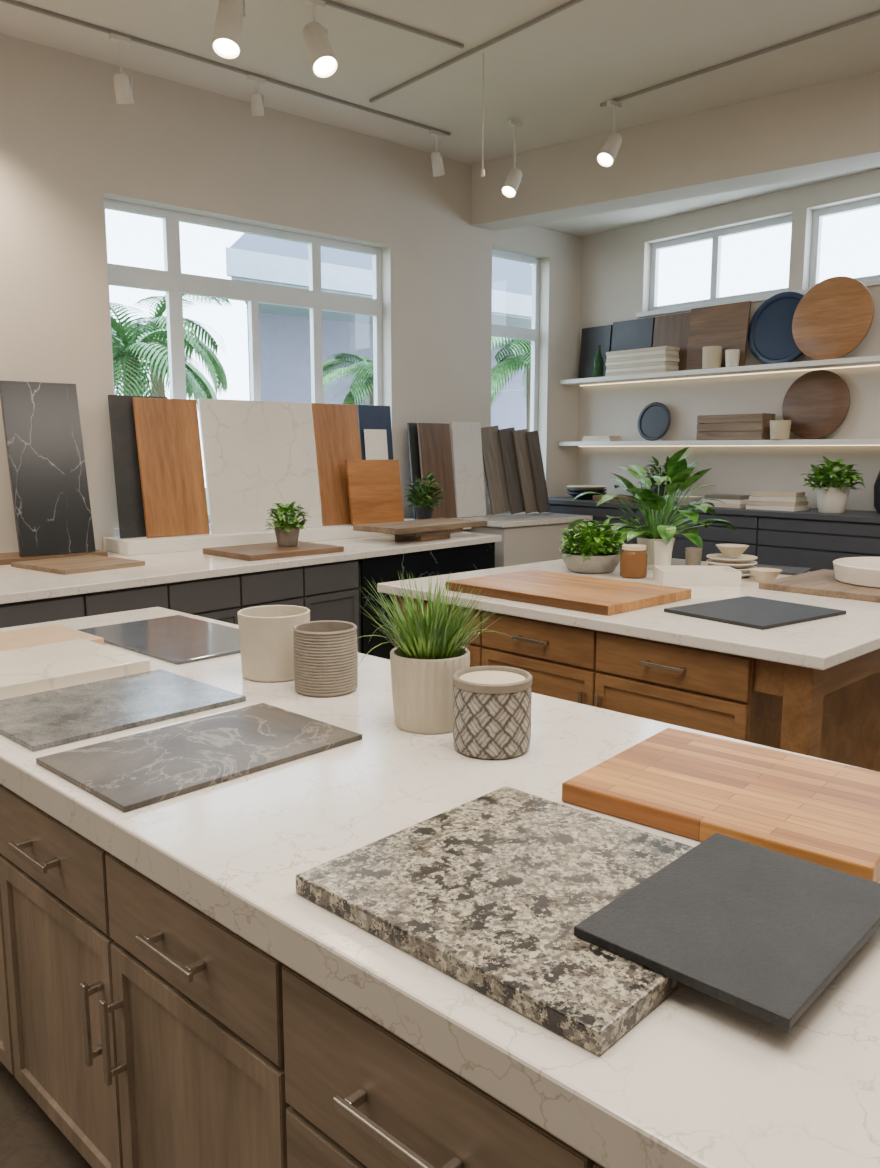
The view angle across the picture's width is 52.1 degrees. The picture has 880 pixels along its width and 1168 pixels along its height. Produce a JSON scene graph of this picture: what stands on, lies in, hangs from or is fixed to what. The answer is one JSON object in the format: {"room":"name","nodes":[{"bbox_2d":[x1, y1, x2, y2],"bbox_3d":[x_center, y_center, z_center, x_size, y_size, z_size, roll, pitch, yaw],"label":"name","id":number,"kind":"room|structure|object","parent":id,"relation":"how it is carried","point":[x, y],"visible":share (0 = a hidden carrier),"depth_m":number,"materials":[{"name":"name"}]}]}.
{"room":"store","nodes":[
{"label":"store","id":0,"kind":"room"},
{"bbox_2d":[0,1061,91,1167],"bbox_3d":[0.751,1.244,2.710,10.040,0.100,9.640,-7,11,-40],"label":"floor","id":1,"kind":"structure","parent":0,"point":[29,1138],"depth_m":2.09,"materials":[{"name":"concrete"}]},
{"bbox_2d":[0,853,14,1074],"bbox_3d":[-1.048,0.741,2.870,1.080,0.849,1.161,8,12,43],"label":"base cabinet","id":2,"kind":"object","parent":1,"relation":"on","point":[6,1048],"visible":0.08,"depth_m":2.16,"materials":[{"name":"beige wood"}]},
{"bbox_2d":[0,594,83,627],"bbox_3d":[-2.394,0.491,4.462,0.820,0.874,0.945,7,11,40],"label":"base cabinet","id":3,"kind":"object","parent":1,"relation":"on","point":[72,606],"visible":0.11,"depth_m":4.33,"materials":[{"name":"grey paint"}]},
{"bbox_2d":[0,784,289,1167],"bbox_3d":[-0.260,0.850,2.135,1.080,0.849,1.161,8,12,43],"label":"base cabinet","id":4,"kind":"object","parent":1,"relation":"on","point":[147,1030],"visible":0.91,"depth_m":1.69,"materials":[{"name":"beige wood"}]},
{"bbox_2d":[82,574,240,624],"bbox_3d":[-1.773,0.385,5.173,0.820,0.874,0.945,7,11,40],"label":"base cabinet","id":5,"kind":"object","parent":1,"relation":"on","point":[216,598],"visible":0.21,"depth_m":4.92,"materials":[{"name":"grey paint"}]},
{"bbox_2d":[238,559,359,652],"bbox_3d":[-1.151,0.280,5.883,0.820,0.874,0.945,7,11,40],"label":"base cabinet","id":6,"kind":"object","parent":1,"relation":"on","point":[327,590],"visible":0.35,"depth_m":5.64,"materials":[{"name":"grey paint"}]},
{"bbox_2d":[357,542,494,659],"bbox_3d":[-0.382,0.139,6.831,0.900,0.874,1.440,7,11,40],"label":"base cabinet","id":7,"kind":"object","parent":1,"relation":"on","point":[444,561],"visible":0.14,"depth_m":6.19,"materials":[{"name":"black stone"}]},
{"bbox_2d":[394,595,483,666],"bbox_3d":[0.511,0.435,4.838,1.561,0.874,0.600,-8,12,-43],"label":"base cabinet","id":8,"kind":"object","parent":1,"relation":"on","point":[475,647],"visible":0.07,"depth_m":4.12,"materials":[{"name":"brown wood"}]},
{"bbox_2d":[282,964,603,1167],"bbox_3d":[0.528,0.960,1.401,1.080,0.849,1.161,8,12,43],"label":"base cabinet","id":9,"kind":"object","parent":1,"relation":"on","point":[358,1094],"visible":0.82,"depth_m":1.18,"materials":[{"name":"beige wood"}]},
{"bbox_2d":[463,521,586,567],"bbox_3d":[0.671,-0.084,8.052,1.040,0.954,0.760,-7,11,-40],"label":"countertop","id":10,"kind":"structure","parent":1,"relation":"on","point":[519,545],"depth_m":7.58,"materials":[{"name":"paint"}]},
{"bbox_2d":[455,511,592,527],"bbox_3d":[0.677,-0.578,7.971,1.120,0.045,0.800,-7,11,-40],"label":"countertop","id":11,"kind":"structure","parent":10,"relation":"on","point":[503,520],"depth_m":7.76,"materials":[{"name":"white stone"}]},
{"bbox_2d":[450,422,485,517],"bbox_3d":[0.248,-0.998,7.855,0.340,0.818,0.110,-7,11,-40],"label":"board","id":12,"kind":"object","parent":11,"relation":"on","point":[466,442],"visible":1,"depth_m":7.84,"materials":[{"name":"stone"}]},
{"bbox_2d":[481,425,510,514],"bbox_3d":[0.496,-1.026,8.105,0.332,0.799,0.112,-7,11,-40],"label":"plank","id":13,"kind":"object","parent":11,"relation":"on","point":[491,450],"visible":0.91,"depth_m":8.09,"materials":[{"name":"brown wood"}]},
{"bbox_2d":[498,427,524,513],"bbox_3d":[0.663,-1.031,8.189,0.291,0.784,0.111,-7,11,-40],"label":"plank","id":14,"kind":"object","parent":11,"relation":"on","point":[506,439],"visible":0.96,"depth_m":8.17,"materials":[{"name":"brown wood"}]},
{"bbox_2d":[512,429,537,513],"bbox_3d":[0.791,-1.032,8.240,0.270,0.772,0.110,-7,11,-40],"label":"plank","id":15,"kind":"object","parent":11,"relation":"on","point":[520,437],"visible":1,"depth_m":8.22,"materials":[{"name":"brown wood"}]},
{"bbox_2d":[526,430,549,512],"bbox_3d":[0.905,-1.030,8.278,0.229,0.757,0.109,-7,11,-40],"label":"plank","id":16,"kind":"object","parent":11,"relation":"on","point":[534,447],"visible":1,"depth_m":8.27,"materials":[{"name":"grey wood"}]},
{"bbox_2d":[482,611,598,706],"bbox_3d":[0.938,0.501,4.397,1.561,0.874,0.630,-8,12,-43],"label":"base cabinet","id":17,"kind":"object","parent":1,"relation":"on","point":[560,659],"visible":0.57,"depth_m":3.80,"materials":[{"name":"brown wood"}]},
{"bbox_2d":[377,558,879,669],"bbox_3d":[1.185,0.037,4.388,2.000,0.045,2.250,-8,12,-43],"label":"countertop","id":18,"kind":"structure","parent":17,"relation":"on","point":[825,643],"depth_m":3.50,"materials":[{"name":"white stone"}]},
{"bbox_2d":[446,569,691,615],"bbox_3d":[0.578,0.026,4.162,0.630,0.042,0.940,-8,12,-43],"label":"cutting board","id":19,"kind":"object","parent":18,"relation":"on","point":[602,596],"visible":0.89,"depth_m":4.03,"materials":[{"name":"brown wood"}]},
{"bbox_2d":[556,519,626,573],"bbox_3d":[0.828,-0.211,4.927,0.398,0.286,0.390,8,12,43],"label":"bowl planter","id":20,"kind":"object","parent":18,"relation":"on","point":[595,555],"visible":0.98,"depth_m":4.84,"materials":[{"name":"grey stone"}]},
{"bbox_2d":[562,551,620,573],"bbox_3d":[0.831,-0.121,4.942,0.320,0.103,0.320,8,12,43],"label":"bowl","id":21,"kind":"object","parent":20,"relation":"attached to","point":[588,562],"depth_m":4.82,"materials":[{"name":"ceramic"}]},
{"bbox_2d":[620,544,647,578],"bbox_3d":[1.014,-0.120,4.712,0.140,0.168,0.140,8,12,43],"label":"glass jar","id":22,"kind":"object","parent":18,"relation":"on","point":[633,557],"visible":1,"depth_m":4.66,"materials":[{"name":"brown"}]},
{"bbox_2d":[568,446,736,563],"bbox_3d":[1.254,-0.473,5.337,0.990,0.682,1.100,8,12,43],"label":"leaf plant","id":23,"kind":"object","parent":18,"relation":"on","point":[678,473],"visible":0.88,"depth_m":5.20,"materials":[{"name":"green plant"}]},
{"bbox_2d":[653,565,741,585],"bbox_3d":[1.289,-0.043,4.531,0.380,0.070,0.240,0,8,1],"label":"serving dish","id":24,"kind":"object","parent":18,"relation":"on","point":[666,575],"visible":1,"depth_m":4.42,"materials":[{"name":"white ceramic"}]},
{"bbox_2d":[664,596,845,629],"bbox_3d":[1.286,0.112,3.681,0.560,0.014,0.470,-6,10,-35],"label":"slab","id":25,"kind":"object","parent":18,"relation":"on","point":[746,611],"visible":1,"depth_m":3.64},
{"bbox_2d":[759,569,879,602],"bbox_3d":[2.067,0.014,4.284,0.720,0.030,0.800,-8,12,-43],"label":"board","id":26,"kind":"object","parent":18,"relation":"on","point":[823,582],"visible":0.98,"depth_m":4.22,"materials":[{"name":"brown wood"}]},
{"bbox_2d":[833,557,879,587],"bbox_3d":[2.193,-0.053,4.321,0.570,0.090,0.570,8,12,43],"label":"serving tray","id":27,"kind":"object","parent":26,"relation":"on","point":[859,571],"visible":1,"depth_m":4.26,"materials":[{"name":"white ceramic"}]},
{"bbox_2d":[537,504,636,551],"bbox_3d":[1.535,-0.208,8.460,0.621,1.079,1.150,-7,11,-40],"label":"base cabinet","id":28,"kind":"object","parent":1,"relation":"on","point":[598,513],"visible":0.12,"depth_m":8.05,"materials":[{"name":"grey wood"}]},
{"bbox_2d":[549,497,879,523],"bbox_3d":[2.793,-0.547,6.937,0.660,0.040,5.100,-7,11,-40],"label":"countertop","id":29,"kind":"structure","parent":28,"relation":"on","point":[812,513],"depth_m":6.81,"materials":[{"name":"grey stone"}]},
{"bbox_2d":[746,491,809,511],"bbox_3d":[2.629,-0.648,7.006,0.441,0.138,0.318,6,11,37],"label":"book stack","id":30,"kind":"object","parent":29,"relation":"on","point":[756,493],"depth_m":6.91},
{"bbox_2d":[801,456,864,512],"bbox_3d":[2.908,-0.737,6.646,0.444,0.420,0.439,2,9,13],"label":"potted plant","id":31,"kind":"object","parent":29,"relation":"on","point":[832,495],"visible":1,"depth_m":6.59,"materials":[{"name":"green plant"}]},
{"bbox_2d":[635,509,759,564],"bbox_3d":[2.290,-0.079,7.595,0.620,1.079,1.150,-7,11,-40],"label":"base cabinet","id":32,"kind":"object","parent":1,"relation":"on","point":[746,527],"visible":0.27,"depth_m":7.17,"materials":[{"name":"grey wood"}]},
{"bbox_2d":[594,631,879,771],"bbox_3d":[1.385,0.570,3.933,1.561,0.874,0.660,-8,12,-43],"label":"base cabinet","id":33,"kind":"object","parent":1,"relation":"on","point":[713,692],"visible":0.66,"depth_m":3.42,"materials":[{"name":"brown wood"}]},
{"bbox_2d":[754,649,879,757],"bbox_3d":[1.847,0.594,3.771,1.880,0.874,0.212,-8,12,-43],"label":"frame","id":34,"kind":"object","parent":1,"relation":"on","point":[803,690],"visible":0.3,"depth_m":3.07,"materials":[{"name":"brown wood"}]},
{"bbox_2d":[757,516,879,571],"bbox_3d":[3.045,0.050,6.730,0.620,1.079,1.150,-7,11,-40],"label":"base cabinet","id":35,"kind":"object","parent":1,"relation":"on","point":[808,543],"visible":0.39,"depth_m":6.58,"materials":[{"name":"grey wood"}]},
{"bbox_3d":[1.116,1.041,0.853,0.530,0.849,1.161,8,12,43],"label":"base cabinet","id":36,"kind":"object","parent":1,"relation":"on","visible":0},
{"bbox_2d":[0,607,879,1167],"bbox_3d":[-0.123,0.403,2.014,4.110,0.070,1.215,8,12,43],"label":"countertop","id":37,"kind":"structure","parent":36,"relation":"on","point":[702,1080],"depth_m":1.22,"materials":[{"name":"white stone"}]},
{"bbox_2d":[0,624,103,650],"bbox_3d":[-1.467,0.208,2.998,0.360,0.025,0.550,8,12,43],"label":"sample","id":38,"kind":"object","parent":37,"relation":"on","point":[36,636],"visible":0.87,"depth_m":3.10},
{"bbox_2d":[0,639,149,699],"bbox_3d":[-1.233,0.255,2.629,0.440,0.040,0.600,8,12,43],"label":"marble slab","id":39,"kind":"object","parent":37,"relation":"on","point":[41,668],"visible":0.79,"depth_m":2.63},
{"bbox_2d":[0,669,245,751],"bbox_3d":[-0.867,0.312,2.338,0.440,0.013,0.560,8,12,43],"label":"stone slab","id":40,"kind":"object","parent":37,"relation":"on","point":[56,717],"depth_m":2.30,"materials":[{"name":"grey stone"}]},
{"bbox_2d":[78,615,240,664],"bbox_3d":[-0.928,0.187,3.190,0.720,0.010,0.430,8,12,43],"label":"stone slab","id":41,"kind":"object","parent":37,"relation":"on","point":[176,639],"depth_m":3.15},
{"bbox_2d":[36,703,361,812],"bbox_3d":[-0.519,0.364,1.993,0.385,0.012,0.585,8,12,43],"label":"stone slab","id":42,"kind":"object","parent":37,"relation":"on","point":[135,771],"depth_m":1.94,"materials":[{"name":"grey stone"}]},
{"bbox_2d":[237,605,309,681],"bbox_3d":[-0.488,0.174,2.658,0.210,0.192,0.210,8,12,43],"label":"ceramic pot","id":43,"kind":"object","parent":37,"relation":"on","point":[266,633],"visible":0.83,"depth_m":2.57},
{"bbox_2d":[293,620,357,696],"bbox_3d":[-0.316,0.205,2.492,0.178,0.180,0.178,3,9,18],"label":"ribbed pot","id":44,"kind":"object","parent":37,"relation":"on","point":[318,672],"visible":1,"depth_m":2.42,"materials":[{"name":"beige ceramic"}]},
{"bbox_2d":[334,570,524,733],"bbox_3d":[-0.024,0.153,2.165,0.495,0.379,0.384,-1,9,-5],"label":"potted grass","id":45,"kind":"object","parent":37,"relation":"on","point":[426,659],"depth_m":2.10,"materials":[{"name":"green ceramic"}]},
{"bbox_2d":[390,646,469,733],"bbox_3d":[-0.024,0.250,2.179,0.192,0.182,0.193,8,12,43],"label":"pot","id":46,"kind":"object","parent":45,"relation":"attached to","point":[422,684],"depth_m":2.10,"materials":[{"name":"beige ceramic"}]},
{"bbox_2d":[453,666,531,759],"bbox_3d":[0.116,0.284,2.002,0.176,0.168,0.176,8,12,43],"label":"candle jar","id":47,"kind":"object","parent":37,"relation":"on","point":[492,704],"visible":1,"depth_m":1.93,"materials":[{"name":"beige ceramic"}]},
{"bbox_2d":[295,786,693,1055],"bbox_3d":[0.150,0.451,1.348,0.540,0.030,0.500,8,12,43],"label":"granite slab","id":48,"kind":"object","parent":37,"relation":"on","point":[490,891],"visible":0.76,"depth_m":1.28,"materials":[{"name":"stone"}]},
{"bbox_2d":[574,833,879,1029],"bbox_3d":[0.415,0.447,1.224,0.285,0.014,0.400,8,12,43],"label":"slab","id":49,"kind":"object","parent":48,"relation":"on","point":[761,932],"visible":1,"depth_m":1.18,"materials":[{"name":"stone"}]},
{"bbox_2d":[562,728,879,882],"bbox_3d":[0.584,0.395,1.700,0.550,0.038,0.450,7,11,39],"label":"cutting board","id":50,"kind":"object","parent":37,"relation":"on","point":[691,785],"visible":0.88,"depth_m":1.64,"materials":[{"name":"brown wood"}]},
{"bbox_3d":[-3.016,0.597,3.752,0.821,0.874,0.945,7,11,40],"label":"base cabinet","id":51,"kind":"object","parent":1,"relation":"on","visible":0},
{"bbox_2d":[0,531,501,603],"bbox_3d":[-1.580,-0.116,5.415,5.330,0.045,1.780,-7,11,-40],"label":"countertop","id":52,"kind":"structure","parent":51,"relation":"on","point":[16,584],"depth_m":5.16,"materials":[{"name":"white stone"}]},
{"bbox_2d":[0,549,107,564],"bbox_3d":[-2.546,-0.159,5.434,0.950,0.032,0.360,-7,11,-40],"label":"board","id":53,"kind":"object","parent":52,"relation":"on","point":[5,558],"visible":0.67,"depth_m":5.40,"materials":[{"name":"brown wood"}]},
{"bbox_2d":[0,380,95,556],"bbox_3d":[-2.367,-0.698,5.438,0.440,1.029,0.209,-7,11,-40],"label":"marble slab","id":54,"kind":"object","parent":53,"relation":"on","point":[41,420],"visible":1,"depth_m":5.42,"materials":[{"name":"stone"}]},
{"bbox_2d":[11,554,144,574],"bbox_3d":[-2.076,-0.116,5.169,0.560,0.025,0.500,6,11,37],"label":"board","id":55,"kind":"object","parent":52,"relation":"on","point":[82,563],"visible":1,"depth_m":5.09,"materials":[{"name":"brown wood"}]},
{"bbox_2d":[203,541,343,560],"bbox_3d":[-1.077,-0.220,5.839,0.720,0.035,0.550,-8,12,-44],"label":"board","id":56,"kind":"object","parent":52,"relation":"on","point":[262,551],"visible":0.8,"depth_m":5.71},
{"bbox_2d":[265,501,309,546],"bbox_3d":[-1.004,-0.402,5.911,0.326,0.303,0.301,-7,11,-40],"label":"potted plant","id":57,"kind":"object","parent":56,"relation":"on","point":[287,535],"visible":1,"depth_m":5.87,"materials":[{"name":"green plant"}]},
{"bbox_2d":[103,518,470,555],"bbox_3d":[-0.988,-0.387,6.786,2.950,0.085,0.420,-7,11,-40],"label":"shelf","id":58,"kind":"object","parent":52,"relation":"on","point":[134,545],"visible":0.63,"depth_m":6.08,"materials":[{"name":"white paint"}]},
{"bbox_2d":[108,395,167,537],"bbox_3d":[-1.972,-0.782,6.000,0.400,0.928,0.106,-7,11,-40],"label":"slab","id":59,"kind":"object","parent":58,"relation":"on","point":[131,518],"visible":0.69,"depth_m":5.91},
{"bbox_2d":[132,397,209,537],"bbox_3d":[-1.800,-0.782,6.046,0.440,0.914,0.155,-7,11,-40],"label":"board","id":60,"kind":"object","parent":58,"relation":"on","point":[167,430],"visible":1,"depth_m":6.03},
{"bbox_2d":[197,398,321,533],"bbox_3d":[-1.279,-0.854,6.493,0.900,0.924,0.154,-7,11,-40],"label":"marble slab","id":61,"kind":"object","parent":58,"relation":"on","point":[257,455],"visible":1,"depth_m":6.44,"materials":[{"name":"stone"}]},
{"bbox_2d":[310,403,361,525],"bbox_3d":[-0.776,-0.921,6.946,0.420,0.924,0.157,-7,11,-40],"label":"board","id":62,"kind":"object","parent":58,"relation":"on","point":[336,434],"visible":0.76,"depth_m":6.90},
{"bbox_2d":[345,460,403,525],"bbox_3d":[-0.506,-0.721,7.045,0.500,0.498,0.097,-7,11,-40],"label":"board","id":63,"kind":"object","parent":58,"relation":"on","point":[374,486],"visible":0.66,"depth_m":7.02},
{"bbox_2d":[357,405,392,459],"bbox_3d":[-0.505,-0.969,7.255,0.320,0.928,0.101,-7,11,-40],"label":"slab","id":64,"kind":"object","parent":58,"relation":"on","point":[369,416],"visible":0.36,"depth_m":7.22,"materials":[{"name":"blue ceramic"}]},
{"bbox_2d":[364,429,387,459],"bbox_3d":[-0.495,-0.869,7.228,0.220,0.737,0.076,-7,11,-40],"label":"card","id":65,"kind":"object","parent":58,"relation":"on","point":[376,448],"visible":0.44,"depth_m":7.21,"materials":[{"name":"white paint"}]},
{"bbox_2d":[407,423,422,518],"bbox_3d":[-0.180,-0.946,7.544,0.160,0.797,0.103,-7,11,-40],"label":"slab","id":66,"kind":"object","parent":58,"relation":"on","point":[415,470],"visible":0.52,"depth_m":7.50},
{"bbox_2d":[404,472,445,519],"bbox_3d":[-0.121,-0.710,7.315,0.364,0.397,0.367,-7,11,-40],"label":"potted plant","id":67,"kind":"object","parent":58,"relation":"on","point":[425,511],"visible":0.96,"depth_m":7.27,"materials":[{"name":"green plant"}]},
{"bbox_2d":[417,423,456,517],"bbox_3d":[-0.024,-0.953,7.592,0.340,0.797,0.122,-7,11,-40],"label":"board","id":68,"kind":"object","parent":58,"relation":"on","point":[434,440],"visible":0.76,"depth_m":7.59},
{"bbox_2d":[395,534,449,541],"bbox_3d":[-0.130,-0.359,6.752,0.260,0.040,0.340,7,11,39],"label":"wood board","id":69,"kind":"object","parent":52,"relation":"on","point":[440,536],"visible":0.76,"depth_m":6.64,"materials":[{"name":"brown wood"}]},
{"bbox_2d":[384,528,462,536],"bbox_3d":[-0.120,-0.402,6.780,0.340,0.035,0.500,8,12,44],"label":"wood board","id":70,"kind":"object","parent":69,"relation":"on","point":[458,530],"visible":0.49,"depth_m":6.63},
{"bbox_2d":[353,518,486,533],"bbox_3d":[-0.133,-0.442,6.790,0.460,0.040,1.000,7,11,41],"label":"wood board","id":71,"kind":"object","parent":70,"relation":"on","point":[434,524],"visible":1,"depth_m":6.63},
{"bbox_2d":[0,33,581,552],"bbox_3d":[-2.327,-1.308,5.935,10.040,4.000,0.220,-7,11,-40],"label":"wall","id":72,"kind":"structure","parent":0,"point":[67,146],"depth_m":6.27,"materials":[{"name":"paint"}]},
{"bbox_2d":[103,198,382,520],"bbox_3d":[-1.373,-1.570,6.775,2.320,2.150,0.059,-7,11,-40],"label":"window","id":73,"kind":"structure","parent":72,"relation":"in","point":[171,281],"depth_m":6.64,"materials":[{"name":"white plastic"}]},
{"bbox_2d":[491,249,539,430],"bbox_3d":[0.652,-1.956,8.485,0.750,2.230,0.058,-7,11,-40],"label":"window","id":74,"kind":"structure","parent":72,"relation":"in","point":[532,334],"depth_m":8.57,"materials":[{"name":"white plastic"}]},
{"bbox_2d":[0,0,879,163],"bbox_3d":[0.751,-2.811,2.106,10.040,0.100,9.640,-7,11,-40],"label":"ceiling","id":75,"kind":"structure","parent":0,"point":[552,77],"depth_m":5.58,"materials":[{"name":"paint"}]},
{"bbox_2d":[0,0,449,135],"bbox_3d":[-1.962,-3.212,5.209,5.380,0.020,0.022,-7,11,-40],"label":"track rail","id":76,"kind":"object","parent":75,"relation":"attached to","point":[12,2],"visible":1,"depth_m":5.63,"materials":[{"name":"grey metal"}]},
{"bbox_2d":[109,33,133,103],"bbox_3d":[-1.878,-3.030,5.323,0.109,0.374,0.144,0,8,3],"label":"track spotlight","id":77,"kind":"object","parent":76,"relation":"attached to","point":[123,91],"visible":1,"depth_m":5.29,"materials":[{"name":"white metal"}]},
{"bbox_2d":[322,0,463,48],"bbox_3d":[-1.377,-3.084,4.349,3.744,0.020,0.024,-6,10,-35],"label":"track rail","id":78,"kind":"object","parent":75,"relation":"attached to","point":[327,2],"visible":1,"depth_m":5.13,"materials":[{"name":"grey metal"}]},
{"bbox_2d":[212,0,245,58],"bbox_3d":[-1.071,-2.892,4.555,0.141,0.420,0.214,1,9,10],"label":"track spotlight","id":79,"kind":"object","parent":78,"relation":"attached to","point":[226,44],"visible":1,"depth_m":4.52,"materials":[{"name":"white metal"}]},
{"bbox_2d":[303,0,337,77],"bbox_3d":[-0.645,-2.940,4.839,0.145,0.407,0.236,-5,10,-31],"label":"track spotlight","id":80,"kind":"object","parent":78,"relation":"attached to","point":[324,64],"visible":1,"depth_m":4.81,"materials":[{"name":"white metal"}]},
{"bbox_2d":[369,0,583,102],"bbox_3d":[0.429,-3.216,5.238,0.024,0.020,2.800,-7,11,-40],"label":"track rail","id":81,"kind":"object","parent":75,"relation":"attached to","point":[572,2],"visible":1,"depth_m":5.44,"materials":[{"name":"grey metal"}]},
{"bbox_2d":[501,120,521,197],"bbox_3d":[0.542,-3.147,6.669,0.192,0.539,0.121,-7,11,-40],"label":"track spotlight","id":82,"kind":"object","parent":75,"relation":"attached to","point":[509,189],"visible":1,"depth_m":6.67,"materials":[{"name":"white metal"}]},
{"bbox_2d":[600,10,879,106],"bbox_3d":[2.178,-3.224,5.294,0.022,0.020,3.004,-8,12,-43],"label":"track rail","id":83,"kind":"object","parent":75,"relation":"attached to","point":[876,13],"visible":1,"depth_m":5.55,"materials":[{"name":"grey metal"}]},
{"bbox_2d":[597,100,621,166],"bbox_3d":[1.194,-3.140,6.282,0.218,0.437,0.125,-7,11,-40],"label":"track spotlight","id":84,"kind":"object","parent":83,"relation":"attached to","point":[606,157],"visible":1,"depth_m":6.27,"materials":[{"name":"white metal"}]},
{"bbox_2d":[534,166,879,236],"bbox_3d":[2.569,-3.212,6.435,1.165,0.379,4.995,-7,11,-40],"label":"ceiling","id":85,"kind":"structure","parent":0,"point":[582,226],"depth_m":7.75,"materials":[{"name":"paint"}]},
{"bbox_2d":[577,168,879,510],"bbox_3d":[4.467,-1.256,5.582,0.220,4.000,9.200,-7,11,-40],"label":"wall","id":86,"kind":"structure","parent":0,"point":[616,263],"depth_m":7.77,"materials":[{"name":"paint"}]},
{"bbox_2d":[471,71,879,230],"bbox_3d":[3.000,-3.078,5.939,6.559,0.499,0.366,6,11,36],"label":"soffit","id":87,"kind":"object","parent":86,"relation":"attached to","point":[833,127],"depth_m":6.58,"materials":[{"name":"paint"}]},
{"bbox_2d":[559,439,879,446],"bbox_3d":[2.776,-1.125,7.176,0.295,0.048,4.600,-7,11,-40],"label":"wall shelf","id":88,"kind":"object","parent":86,"relation":"attached to","point":[805,442],"visible":1,"depth_m":7.42,"materials":[{"name":"white paint"}]},
{"bbox_2d":[638,402,670,440],"bbox_3d":[1.945,-1.476,8.182,0.072,0.349,0.350,-7,11,-40],"label":"round plate","id":89,"kind":"object","parent":88,"relation":"on","point":[654,420],"visible":1,"depth_m":8.18,"materials":[{"name":"grey ceramic"}]},
{"bbox_2d":[696,413,775,439],"bbox_3d":[2.450,-1.300,7.474,0.200,0.210,0.600,-7,11,-40],"label":"stack","id":90,"kind":"object","parent":88,"relation":"on","point":[754,426],"visible":0.81,"depth_m":7.37,"materials":[{"name":"brown wood"}]},
{"bbox_2d":[782,370,849,438],"bbox_3d":[2.944,-1.406,7.061,0.094,0.538,0.540,-7,11,-40],"label":"round board","id":91,"kind":"object","parent":88,"relation":"on","point":[817,403],"visible":0.96,"depth_m":7.04,"materials":[{"name":"brown wood"}]},
{"bbox_2d":[560,355,879,385],"bbox_3d":[2.776,-1.709,7.090,0.295,0.048,4.600,-7,11,-40],"label":"wall shelf","id":92,"kind":"object","parent":86,"relation":"attached to","point":[865,361],"visible":1,"depth_m":7.40,"materials":[{"name":"white paint"}]},
{"bbox_2d":[578,325,612,378],"bbox_3d":[1.491,-2.220,8.664,0.063,0.500,0.360,-7,11,-40],"label":"slab","id":93,"kind":"object","parent":92,"relation":"on","point":[591,337],"visible":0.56,"depth_m":8.68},
{"bbox_2d":[611,317,654,351],"bbox_3d":[1.773,-2.183,8.341,0.065,0.519,0.460,-7,11,-40],"label":"slab","id":94,"kind":"object","parent":92,"relation":"on","point":[637,333],"visible":0.56,"depth_m":8.31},
{"bbox_2d":[605,346,679,375],"bbox_3d":[1.815,-1.994,8.098,0.200,0.219,0.660,-7,11,-40],"label":"stack","id":95,"kind":"object","parent":92,"relation":"on","point":[660,347],"depth_m":7.97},
{"bbox_2d":[653,312,690,370],"bbox_3d":[2.080,-2.130,7.989,0.065,0.519,0.450,-7,11,-40],"label":"board","id":96,"kind":"object","parent":92,"relation":"on","point":[672,330],"visible":0.56,"depth_m":7.97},
{"bbox_2d":[685,301,750,369],"bbox_3d":[2.346,-2.084,7.614,0.078,0.539,0.560,-7,11,-40],"label":"board","id":97,"kind":"object","parent":92,"relation":"on","point":[726,326],"visible":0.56,"depth_m":7.59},
{"bbox_2d":[748,292,803,363],"bbox_3d":[2.737,-2.045,7.213,0.099,0.578,0.580,-7,11,-40],"label":"round plate","id":98,"kind":"object","parent":92,"relation":"on","point":[770,335],"visible":0.73,"depth_m":7.25,"materials":[{"name":"blue ceramic"}]},
{"bbox_2d":[792,276,873,359],"bbox_3d":[2.960,-2.003,6.799,0.093,0.619,0.620,-7,11,-40],"label":"round board","id":99,"kind":"object","parent":92,"relation":"on","point":[836,314],"visible":0.98,"depth_m":6.78,"materials":[{"name":"brown wood"}]},
{"bbox_2d":[649,215,791,310],"bbox_3d":[2.421,-2.736,7.782,0.050,0.620,1.420,-7,11,-40],"label":"window","id":100,"kind":"structure","parent":86,"relation":"in","point":[716,236],"depth_m":7.81,"materials":[{"name":"white plastic"}]},
{"bbox_2d":[636,279,879,317],"bbox_3d":[2.888,-2.309,7.158,0.131,0.040,3.160,-7,11,-40],"label":"trim","id":101,"kind":"structure","parent":86,"relation":"attached to","point":[876,282],"depth_m":7.64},
{"bbox_2d":[809,197,879,288],"bbox_3d":[3.459,-2.559,6.591,0.051,0.620,1.520,-7,11,-40],"label":"window","id":102,"kind":"structure","parent":86,"relation":"in","point":[818,214],"depth_m":7.08,"materials":[{"name":"white plastic"}]},
{"label":"outside","id":103,"kind":"structure","parent":0,"visible":0},
{"bbox_3d":[-8.346,-1.618,23.461,42.000,0.150,33.600,-7,11,-40],"label":"lawn","id":104,"kind":"structure","parent":103,"visible":0},
{"bbox_2d":[110,302,216,407],"bbox_3d":[-2.904,-1.037,8.588,1.599,3.028,1.696,-4,9,-23],"label":"palm tree","id":105,"kind":"object","parent":104,"relation":"on","point":[130,366],"visible":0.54,"depth_m":8.18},
{"bbox_2d":[111,294,231,398],"bbox_3d":[-3.438,-1.756,11.166,1.849,3.690,1.888,2,9,13],"label":"palm tree","id":106,"kind":"object","parent":104,"relation":"on","point":[212,363],"visible":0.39,"depth_m":10.96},
{"bbox_2d":[310,353,373,404],"bbox_3d":[-0.796,-1.425,11.394,1.560,2.968,1.576,4,10,27],"label":"palm tree","id":107,"kind":"object","parent":104,"relation":"on","point":[367,374],"visible":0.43,"depth_m":11.01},
{"bbox_2d":[226,233,531,429],"bbox_3d":[-1.593,-3.243,15.502,8.150,5.400,6.980,-7,11,-40],"label":"neighbouring house","id":108,"kind":"structure","parent":104,"relation":"on","point":[284,331],"depth_m":13.01,"materials":[{"name":"paint"}]},
{"bbox_2d":[491,336,530,431],"bbox_3d":[1.253,-1.776,12.471,1.767,3.346,1.834,4,10,28],"label":"palm tree","id":109,"kind":"object","parent":104,"relation":"on","point":[499,373],"visible":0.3,"depth_m":12.17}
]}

